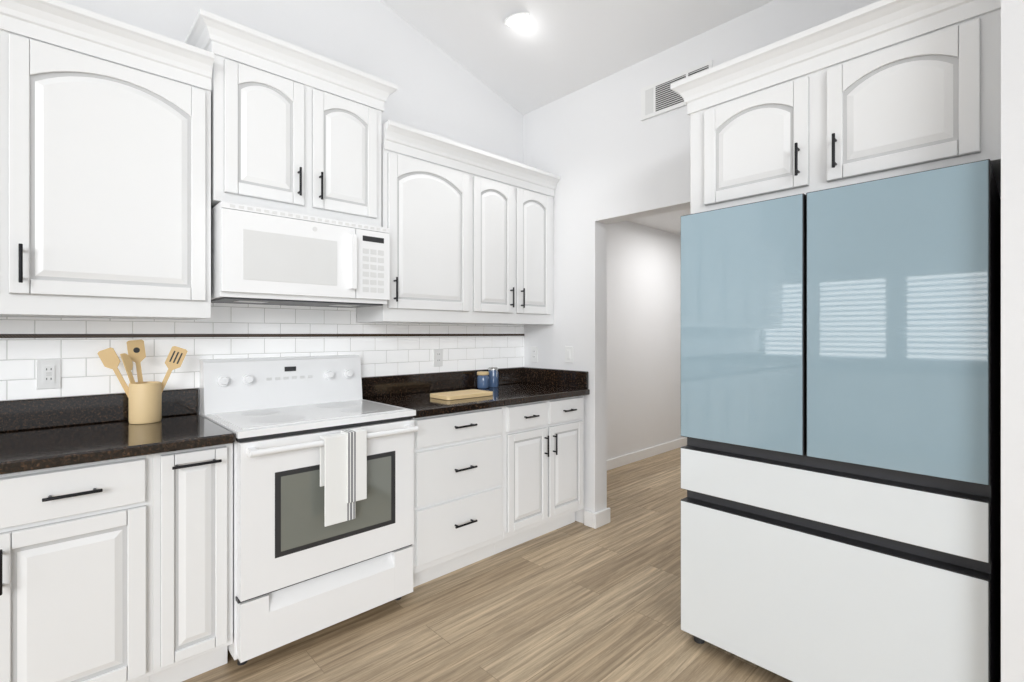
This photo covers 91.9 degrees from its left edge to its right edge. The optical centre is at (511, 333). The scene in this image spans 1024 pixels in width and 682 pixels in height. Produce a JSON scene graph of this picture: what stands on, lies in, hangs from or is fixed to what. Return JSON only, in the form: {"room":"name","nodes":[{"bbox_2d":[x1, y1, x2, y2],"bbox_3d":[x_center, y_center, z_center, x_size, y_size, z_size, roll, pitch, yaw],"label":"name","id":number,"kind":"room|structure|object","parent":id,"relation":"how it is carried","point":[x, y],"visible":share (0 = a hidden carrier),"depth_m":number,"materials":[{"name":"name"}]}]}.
{"room":"kitchen","nodes":[
{"label":"kitchen","id":0,"kind":"room"},
{"bbox_2d":[0,0,522,414],"bbox_3d":[-2.689,-1.261,1.235,7.780,5.092,0.115,0,0,-43],"label":"wall","id":1,"kind":"structure","parent":0,"point":[439,92],"depth_m":2.96,"materials":[{"name":"white paint"}]},
{"bbox_2d":[0,12,35,316],"bbox_3d":[-1.996,-0.555,1.580,0.662,0.980,0.328,0,0,-43],"label":"upper cabinet","id":2,"kind":"object","parent":1,"relation":"attached to","point":[17,36],"depth_m":1.67,"materials":[{"name":"white paint"}]},
{"bbox_2d":[36,24,211,319],"bbox_3d":[-1.608,-0.555,1.946,0.682,0.980,0.328,0,0,-43],"label":"upper cabinet","id":3,"kind":"object","parent":1,"relation":"attached to","point":[105,166],"depth_m":1.86,"materials":[{"name":"white paint"}]},
{"bbox_2d":[0,303,523,400],"bbox_3d":[-1.226,0.052,2.524,3.618,0.402,0.011,0,0,-43],"label":"tile backsplash","id":4,"kind":"structure","parent":1,"relation":"attached to","point":[224,331],"depth_m":2.40,"materials":[{"name":"tile"}]},
{"bbox_2d":[36,359,60,389],"bbox_3d":[-1.825,0.160,1.951,0.072,0.116,0.010,0,0,-43],"label":"outlet","id":5,"kind":"object","parent":4,"relation":"attached to","point":[48,374],"visible":1,"depth_m":1.95,"materials":[{"name":"white plastic"}]},
{"bbox_2d":[433,349,442,366],"bbox_3d":[-0.479,0.157,3.220,0.072,0.116,0.008,0,0,-43],"label":"outlet","id":6,"kind":"object","parent":4,"relation":"attached to","point":[437,357],"visible":1,"depth_m":3.21,"materials":[{"name":"white plastic"}]},
{"bbox_2d":[184,9,397,226],"bbox_3d":[-1.056,-0.936,2.438,0.901,0.748,0.370,0,0,-43],"label":"upper cabinet","id":7,"kind":"object","parent":1,"relation":"attached to","point":[295,129],"visible":0.88,"depth_m":2.28,"materials":[{"name":"white paint"}]},
{"bbox_2d":[211,201,389,307],"bbox_3d":[-1.030,-0.342,2.410,0.762,0.396,0.445,0,0,-43],"label":"microwave","id":8,"kind":"object","parent":7,"relation":"attached to","point":[262,256],"visible":1,"depth_m":2.22,"materials":[{"name":"white plastic"}]},
{"bbox_2d":[357,136,484,323],"bbox_3d":[-0.541,-0.540,2.951,0.656,0.949,0.328,0,0,-43],"label":"upper cabinet","id":9,"kind":"object","parent":1,"relation":"attached to","point":[471,231],"depth_m":2.81,"materials":[{"name":"white paint"}]},
{"bbox_2d":[380,0,773,114],"bbox_3d":[-0.389,-2.726,-1.191,7.800,2.202,6.800,0,0,-43],"label":"ceiling","id":10,"kind":"structure","parent":0,"point":[543,53],"depth_m":2.97,"materials":[{"name":"white paint"}]},
{"bbox_2d":[504,12,528,26],"bbox_3d":[0.037,-1.833,2.893,0.166,0.050,0.170,0,0,-43],"label":"recessed light","id":11,"kind":"object","parent":10,"relation":"in","point":[512,20],"visible":0.62,"depth_m":2.86,"materials":[{"name":"white paint"}]},
{"bbox_2d":[182,447,1000,681],"bbox_3d":[1.092,1.315,1.029,13.000,0.060,8.000,0,0,-43],"label":"floor","id":12,"kind":"structure","parent":0,"point":[576,601],"depth_m":2.19,"materials":[{"name":"brown wood"}]},
{"bbox_2d":[0,454,152,681],"bbox_3d":[-1.865,0.847,1.484,1.220,0.877,0.648,0,0,-43],"label":"base cabinet","id":13,"kind":"object","parent":12,"relation":"on","point":[76,572],"visible":1,"depth_m":1.56,"materials":[{"name":"white paint"}]},
{"bbox_2d":[0,388,234,474],"bbox_3d":[-1.789,0.331,1.566,1.485,0.155,0.633,0,0,-43],"label":"countertop","id":14,"kind":"structure","parent":13,"relation":"on","point":[42,433],"depth_m":1.86,"materials":[{"name":"stone"}]},
{"bbox_2d":[97,340,187,423],"bbox_3d":[-1.538,0.197,2.075,0.303,0.345,0.112,0,0,-43],"label":"utensil holder","id":15,"kind":"object","parent":14,"relation":"on","point":[145,402],"visible":1,"depth_m":2.04,"materials":[{"name":"brown wood"}]},
{"bbox_2d":[150,443,232,681],"bbox_3d":[-1.331,0.847,1.987,0.247,0.877,0.648,0,0,-43],"label":"base cabinet","id":16,"kind":"object","parent":12,"relation":"on","point":[192,562],"visible":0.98,"depth_m":1.77,"materials":[{"name":"white paint"}]},
{"bbox_2d":[199,355,417,665],"bbox_3d":[-0.937,0.703,2.311,0.766,1.165,0.702,0,0,-43],"label":"stove","id":17,"kind":"object","parent":12,"relation":"on","point":[300,570],"visible":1,"depth_m":2.11,"materials":[{"name":"white metal"}]},
{"bbox_2d":[320,428,366,526],"bbox_3d":[-0.702,0.592,2.062,0.177,0.366,0.068,0,0,-43],"label":"towel","id":18,"kind":"object","parent":17,"relation":"hanging from","point":[343,467],"visible":0.98,"depth_m":2.04,"materials":[{"name":"fabric"}]},
{"bbox_2d":[412,406,502,586],"bbox_3d":[-0.457,0.847,2.811,0.610,0.877,0.648,0,0,-43],"label":"base cabinet","id":19,"kind":"object","parent":12,"relation":"on","point":[458,490],"visible":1,"depth_m":2.58,"materials":[{"name":"white paint"}]},
{"bbox_2d":[494,395,583,553],"bbox_3d":[0.031,0.847,3.271,0.732,0.877,0.648,0,0,-43],"label":"base cabinet","id":20,"kind":"object","parent":12,"relation":"on","point":[543,467],"visible":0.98,"depth_m":3.03,"materials":[{"name":"white paint"}]},
{"bbox_2d":[361,367,589,417],"bbox_3d":[-0.189,0.331,3.073,1.356,0.155,0.633,0,0,-43],"label":"countertop","id":21,"kind":"structure","parent":20,"relation":"on","point":[519,385],"depth_m":3.11,"materials":[{"name":"stone"}]},
{"bbox_2d":[430,389,492,399],"bbox_3d":[-0.272,0.359,2.945,0.403,0.022,0.190,0,0,-43],"label":"cutting board","id":22,"kind":"object","parent":21,"relation":"on","point":[461,394],"visible":1,"depth_m":2.88,"materials":[{"name":"brown wood"}]},
{"bbox_2d":[477,371,488,388],"bbox_3d":[-0.197,0.315,3.366,0.082,0.111,0.082,0,0,-43],"label":"jar","id":23,"kind":"object","parent":21,"relation":"on","point":[482,379],"visible":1,"depth_m":3.33,"materials":[{"name":"blue glass"}]},
{"bbox_2d":[488,367,498,386],"bbox_3d":[-0.129,0.302,3.440,0.076,0.136,0.082,0,0,-43],"label":"jar","id":24,"kind":"object","parent":21,"relation":"on","point":[493,375],"visible":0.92,"depth_m":3.41,"materials":[{"name":"blue glass"}]},
{"bbox_2d":[681,159,1000,681],"bbox_3d":[1.282,0.395,1.979,0.700,1.780,0.938,0,0,-43],"label":"fridge","id":25,"kind":"object","parent":12,"relation":"on","point":[841,426],"visible":0.98,"depth_m":1.65,"materials":[{"name":"blue glass"}]},
{"bbox_2d":[607,220,683,459],"bbox_3d":[1.647,0.060,5.455,4.320,2.450,0.120,0,0,-43],"label":"wall","id":26,"kind":"structure","parent":0,"point":[643,337],"depth_m":5.08,"materials":[{"name":"white paint"}]},
{"bbox_2d":[607,437,686,470],"bbox_3d":[1.916,1.238,5.097,4.220,0.095,0.770,0,0,-43],"label":"baseboard","id":27,"kind":"structure","parent":26,"relation":"attached to","point":[616,462],"depth_m":5.09,"materials":[{"name":"white paint"}]},
{"bbox_2d":[626,208,689,234],"bbox_3d":[2.275,-1.165,4.789,4.320,0.100,1.950,0,0,-43],"label":"ceiling","id":28,"kind":"structure","parent":0,"point":[670,222],"depth_m":4.92,"materials":[{"name":"white paint"}]},
{"bbox_2d":[523,0,1000,523],"bbox_3d":[2.427,-0.200,1.383,0.130,2.970,6.685,0,0,-43],"label":"wall","id":29,"kind":"structure","parent":0,"point":[558,137],"depth_m":3.28,"materials":[{"name":"white paint"}]},
{"bbox_2d":[485,168,555,324],"bbox_3d":[-0.103,-0.540,3.364,0.832,0.949,0.328,0,0,-43],"label":"upper cabinet","id":30,"kind":"object","parent":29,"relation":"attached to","point":[519,214],"depth_m":3.28,"materials":[{"name":"white paint"}]},
{"bbox_2d":[531,347,537,361],"bbox_3d":[0.165,0.155,3.680,0.008,0.116,0.072,0,0,-43],"label":"outlet","id":31,"kind":"object","parent":29,"relation":"attached to","point":[534,354],"visible":1,"depth_m":3.67,"materials":[{"name":"white plastic"}]},
{"bbox_2d":[565,346,572,362],"bbox_3d":[0.394,0.145,3.435,0.011,0.115,0.071,0,0,-43],"label":"light switch","id":32,"kind":"object","parent":29,"relation":"attached to","point":[568,354],"visible":1,"depth_m":3.43,"materials":[{"name":"white plastic"}]},
{"bbox_2d":[584,507,609,528],"bbox_3d":[0.577,1.235,3.347,0.170,0.100,0.096,0,0,-43],"label":"baseboard","id":33,"kind":"object","parent":29,"relation":"attached to","point":[598,519],"visible":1,"depth_m":3.30,"materials":[{"name":"white paint"}]},
{"bbox_2d":[641,60,712,120],"bbox_3d":[0.938,-1.393,2.855,0.014,0.193,0.440,0,0,-43],"label":"air vent","id":34,"kind":"object","parent":29,"relation":"in","point":[660,97],"visible":0.58,"depth_m":2.90,"materials":[{"name":"white metal"}]},
{"bbox_2d":[670,0,1000,213],"bbox_3d":[1.288,-0.811,2.027,0.640,0.582,1.040,0,0,-43],"label":"upper cabinet","id":35,"kind":"object","parent":29,"relation":"attached to","point":[881,89],"visible":0.94,"depth_m":1.73,"materials":[{"name":"white paint"}]},
{"bbox_2d":[1001,0,1023,681],"bbox_3d":[1.661,-0.315,1.543,0.765,3.200,0.168,0,0,-43],"label":"wall","id":36,"kind":"structure","parent":0,"point":[1012,340],"depth_m":1.33,"materials":[{"name":"white paint"}]}
]}

